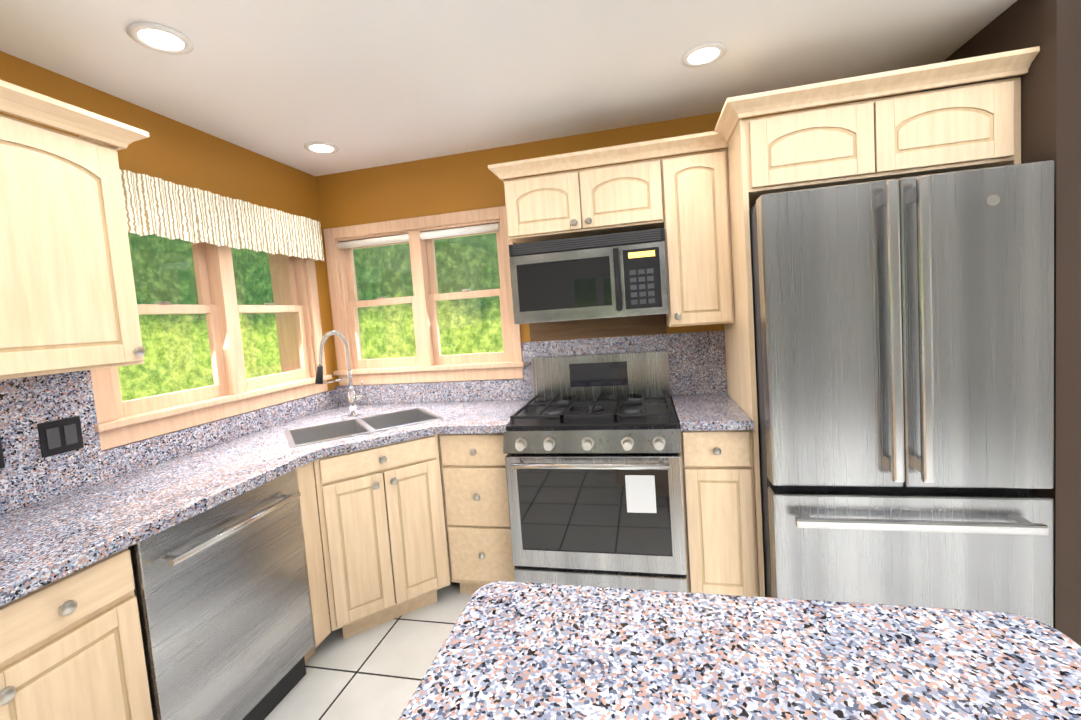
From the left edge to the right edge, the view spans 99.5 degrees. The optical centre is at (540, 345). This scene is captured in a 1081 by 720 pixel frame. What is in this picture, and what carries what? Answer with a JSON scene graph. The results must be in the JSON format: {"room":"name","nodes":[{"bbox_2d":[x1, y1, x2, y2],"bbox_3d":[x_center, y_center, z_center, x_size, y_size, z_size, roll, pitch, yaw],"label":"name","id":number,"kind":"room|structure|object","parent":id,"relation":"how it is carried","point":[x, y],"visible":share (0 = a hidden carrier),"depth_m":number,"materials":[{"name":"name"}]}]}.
{"room":"kitchen","nodes":[
{"label":"kitchen","id":0,"kind":"room"},
{"bbox_2d":[0,51,335,559],"bbox_3d":[-1.685,0.192,2.112,0.250,2.390,1.883,-3,4,13],"label":"wall","id":1,"kind":"structure","parent":0,"point":[176,152],"depth_m":2.12,"materials":[{"name":"brown paint"}]},
{"bbox_2d":[0,80,145,379],"bbox_3d":[-1.607,-0.297,1.315,0.349,0.786,0.562,-3,4,13],"label":"upper cabinet","id":2,"kind":"object","parent":1,"relation":"attached to","point":[68,301],"depth_m":1.36,"materials":[{"name":"brown wood"}]},
{"bbox_2d":[0,370,339,513],"bbox_3d":[-1.546,0.257,2.079,0.024,0.423,1.860,-3,4,13],"label":"backsplash","id":3,"kind":"structure","parent":1,"relation":"attached to","point":[29,474],"depth_m":1.61,"materials":[{"name":"grey stone"}]},
{"bbox_2d":[0,436,4,468],"bbox_3d":[-1.688,0.329,1.370,0.009,0.116,0.116,-3,4,13],"label":"electrical outlet plate","id":4,"kind":"object","parent":3,"relation":"attached to","point":[2,464],"depth_m":1.42,"materials":[{"name":"black plastic"}]},
{"bbox_2d":[37,416,83,457],"bbox_3d":[-1.643,0.313,1.570,0.009,0.116,0.116,-3,4,13],"label":"electrical outlet plate","id":5,"kind":"object","parent":3,"relation":"attached to","point":[60,436],"depth_m":1.57,"materials":[{"name":"black plastic"}]},
{"bbox_2d":[90,233,331,450],"bbox_3d":[-1.635,-0.160,2.292,0.285,1.020,1.285,-3,4,13],"label":"window","id":6,"kind":"structure","parent":1,"relation":"in","point":[233,390],"depth_m":2.24,"materials":[{"name":"brown wood"}]},
{"bbox_2d":[120,170,323,260],"bbox_3d":[-1.511,-0.589,2.229,0.082,0.246,1.265,-3,4,13],"label":"valance","id":7,"kind":"object","parent":1,"relation":"attached to","point":[162,208],"visible":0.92,"depth_m":2.10,"materials":[{"name":"fabric"}]},
{"bbox_2d":[264,546,472,719],"bbox_3d":[0.007,1.488,-0.781,8.110,0.050,7.300,-3,4,13],"label":"floor","id":8,"kind":"structure","parent":0,"point":[378,672],"depth_m":1.90,"materials":[{"name":"tile"}]},
{"bbox_2d":[0,603,23,719],"bbox_3d":[-1.531,1.028,0.871,0.690,0.868,0.451,-3,4,13],"label":"base cabinet","id":9,"kind":"object","parent":8,"relation":"on","point":[11,699],"depth_m":1.00,"materials":[{"name":"brown wood"}]},
{"bbox_2d":[0,399,533,605],"bbox_3d":[-1.140,0.527,1.083,1.472,0.040,3.718,-3,4,13],"label":"countertop","id":10,"kind":"structure","parent":9,"relation":"on","point":[47,541],"depth_m":1.54,"materials":[{"name":"grey stone"}]},
{"bbox_2d":[315,330,362,416],"bbox_3d":[-1.081,0.164,2.456,0.092,0.490,0.314,-3,4,13],"label":"faucet","id":11,"kind":"object","parent":10,"relation":"on","point":[352,398],"visible":1,"depth_m":2.55,"materials":[{"name":"silver metal"}]},
{"bbox_2d":[284,408,444,484],"bbox_3d":[-0.885,0.498,2.333,0.700,0.194,0.400,-7,4,-32],"label":"sink basin","id":12,"kind":"object","parent":10,"relation":"in","point":[332,431],"visible":0.29,"depth_m":2.42,"materials":[{"name":"silver metal"}]},
{"bbox_2d":[8,547,152,719],"bbox_3d":[-1.420,1.001,1.158,0.598,0.868,0.393,-3,4,13],"label":"base cabinet","id":13,"kind":"object","parent":8,"relation":"on","point":[71,646],"depth_m":1.14,"materials":[{"name":"brown wood"}]},
{"bbox_2d":[128,470,313,719],"bbox_3d":[-1.274,0.960,1.638,0.636,0.866,0.592,-3,4,13],"label":"dishwasher","id":14,"kind":"object","parent":8,"relation":"on","point":[221,592],"visible":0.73,"depth_m":1.51,"materials":[{"name":"grey metal"}]},
{"bbox_2d":[313,434,449,638],"bbox_3d":[-0.867,0.880,2.374,0.544,0.868,0.722,-7,4,-32],"label":"base cabinet","id":15,"kind":"object","parent":8,"relation":"on","point":[383,529],"visible":0.96,"depth_m":2.08,"materials":[{"name":"brown wood"}]},
{"bbox_2d":[438,433,514,593],"bbox_3d":[-0.232,0.825,2.507,0.374,0.868,0.598,-3,4,13],"label":"base cabinet","id":16,"kind":"object","parent":8,"relation":"on","point":[473,470],"depth_m":2.22,"materials":[{"name":"brown wood"}]},
{"bbox_2d":[503,350,687,591],"bbox_3d":[0.288,0.655,2.265,0.756,1.165,0.758,-3,4,13],"label":"range","id":17,"kind":"object","parent":8,"relation":"on","point":[591,445],"visible":0.88,"depth_m":1.99,"materials":[{"name":"silver metal"}]},
{"bbox_2d":[679,429,758,596],"bbox_3d":[0.839,0.764,2.261,0.293,0.868,0.598,-3,4,13],"label":"base cabinet","id":18,"kind":"object","parent":8,"relation":"on","point":[719,507],"depth_m":1.97,"materials":[{"name":"brown wood"}]},
{"bbox_2d":[671,393,753,430],"bbox_3d":[0.802,0.312,2.215,0.293,0.040,0.634,-3,4,13],"label":"countertop","id":19,"kind":"structure","parent":18,"relation":"on","point":[710,412],"depth_m":2.05,"materials":[{"name":"grey stone"}]},
{"bbox_2d":[749,160,1053,626],"bbox_3d":[1.373,0.284,1.968,0.880,1.785,0.821,-3,4,13],"label":"fridge","id":20,"kind":"object","parent":8,"relation":"on","point":[904,341],"visible":0.96,"depth_m":1.61,"materials":[{"name":"grey metal"}]},
{"bbox_3d":[0.054,1.006,-0.520,0.822,0.868,2.106,-3,4,13],"label":"kitchen island","id":21,"kind":"object","parent":8,"relation":"on","visible":0},
{"bbox_2d":[398,581,1080,719],"bbox_3d":[0.040,0.543,-0.445,0.880,0.040,2.520,-3,4,13],"label":"island countertop","id":22,"kind":"structure","parent":21,"relation":"on","point":[510,650],"depth_m":0.63,"materials":[{"name":"stone"}]},
{"bbox_2d":[0,0,1016,175],"bbox_3d":[-0.169,-0.941,-0.942,8.110,0.050,7.300,-3,4,13],"label":"ceiling","id":23,"kind":"structure","parent":0,"point":[361,84],"depth_m":1.75,"materials":[{"name":"white paint"}]},
{"bbox_2d":[127,22,193,54],"bbox_3d":[-1.234,-0.995,1.490,0.170,0.008,0.170,-3,4,13],"label":"recessed light","id":24,"kind":"object","parent":23,"relation":"in","point":[159,38],"visible":1,"depth_m":1.48,"materials":[{"name":"white paint"}]},
{"bbox_2d":[304,142,338,153],"bbox_3d":[-1.182,-1.064,2.472,0.170,0.008,0.170,-3,4,13],"label":"recessed light","id":25,"kind":"object","parent":23,"relation":"in","point":[322,147],"visible":1,"depth_m":2.46,"materials":[{"name":"white paint"}]},
{"bbox_2d":[681,42,725,66],"bbox_3d":[0.648,-1.153,1.822,0.170,0.008,0.170,-3,4,13],"label":"recessed light","id":26,"kind":"object","parent":23,"relation":"in","point":[703,54],"visible":1,"depth_m":1.81,"materials":[{"name":"white paint"}]},
{"bbox_2d":[316,91,919,539],"bbox_3d":[1.458,-0.057,2.436,6.250,2.390,0.160,-3,4,13],"label":"wall","id":27,"kind":"structure","parent":0,"point":[459,182],"depth_m":2.74,"materials":[{"name":"brown paint"}]},
{"bbox_2d":[323,206,524,385],"bbox_3d":[-0.732,-0.278,2.887,1.280,1.015,0.185,-3,4,13],"label":"window","id":28,"kind":"structure","parent":27,"relation":"in","point":[430,362],"depth_m":2.85,"materials":[{"name":"brown wood"}]},
{"bbox_2d":[340,330,726,404],"bbox_3d":[-0.176,0.157,2.734,2.410,0.339,0.025,-3,4,13],"label":"backsplash","id":29,"kind":"structure","parent":27,"relation":"attached to","point":[697,360],"depth_m":2.61,"materials":[{"name":"grey stone"}]},
{"bbox_2d":[496,139,667,243],"bbox_3d":[0.230,-0.761,2.411,0.780,0.362,0.328,-3,4,13],"label":"upper cabinet","id":30,"kind":"object","parent":27,"relation":"attached to","point":[624,197],"depth_m":2.24,"materials":[{"name":"brown wood"}]},
{"bbox_2d":[509,228,668,323],"bbox_3d":[0.258,-0.339,2.383,0.756,0.399,0.438,-3,4,13],"label":"microwave","id":31,"kind":"object","parent":30,"relation":"attached to","point":[621,274],"visible":1,"depth_m":2.21,"materials":[{"name":"grey metal"}]},
{"bbox_2d":[529,314,666,341],"bbox_3d":[0.316,-0.099,2.607,0.775,0.112,0.016,-3,4,13],"label":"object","id":32,"kind":"structure","parent":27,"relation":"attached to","point":[607,327],"depth_m":2.60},
{"bbox_2d":[660,126,739,326],"bbox_3d":[0.773,-0.547,2.307,0.295,0.882,0.328,-3,4,13],"label":"upper cabinet","id":33,"kind":"object","parent":27,"relation":"attached to","point":[700,206],"depth_m":2.15,"materials":[{"name":"brown wood"}]},
{"bbox_2d":[728,78,855,221],"bbox_3d":[1.134,-0.825,2.054,0.507,0.347,0.618,-3,4,13],"label":"upper cabinet","id":34,"kind":"object","parent":27,"relation":"attached to","point":[811,148],"depth_m":1.77,"materials":[{"name":"brown wood"}]},
{"bbox_2d":[852,50,1027,183],"bbox_3d":[1.505,-0.847,1.969,0.507,0.347,0.618,-3,4,13],"label":"upper cabinet","id":35,"kind":"object","parent":27,"relation":"attached to","point":[973,126],"depth_m":1.66,"materials":[{"name":"brown wood"}]},
{"bbox_2d":[920,0,1080,645],"bbox_3d":[1.893,-0.052,1.881,0.155,2.390,0.730,-3,4,13],"label":"wall","id":36,"kind":"structure","parent":0,"point":[1051,86],"depth_m":1.55,"materials":[{"name":"brown paint"}]},
{"label":"outside","id":37,"kind":"structure","parent":0,"visible":0},
{"bbox_2d":[118,232,503,400],"bbox_3d":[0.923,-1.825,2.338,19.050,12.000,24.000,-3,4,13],"label":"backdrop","id":38,"kind":"structure","parent":37,"point":[472,331],"depth_m":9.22,"materials":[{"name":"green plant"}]}
]}

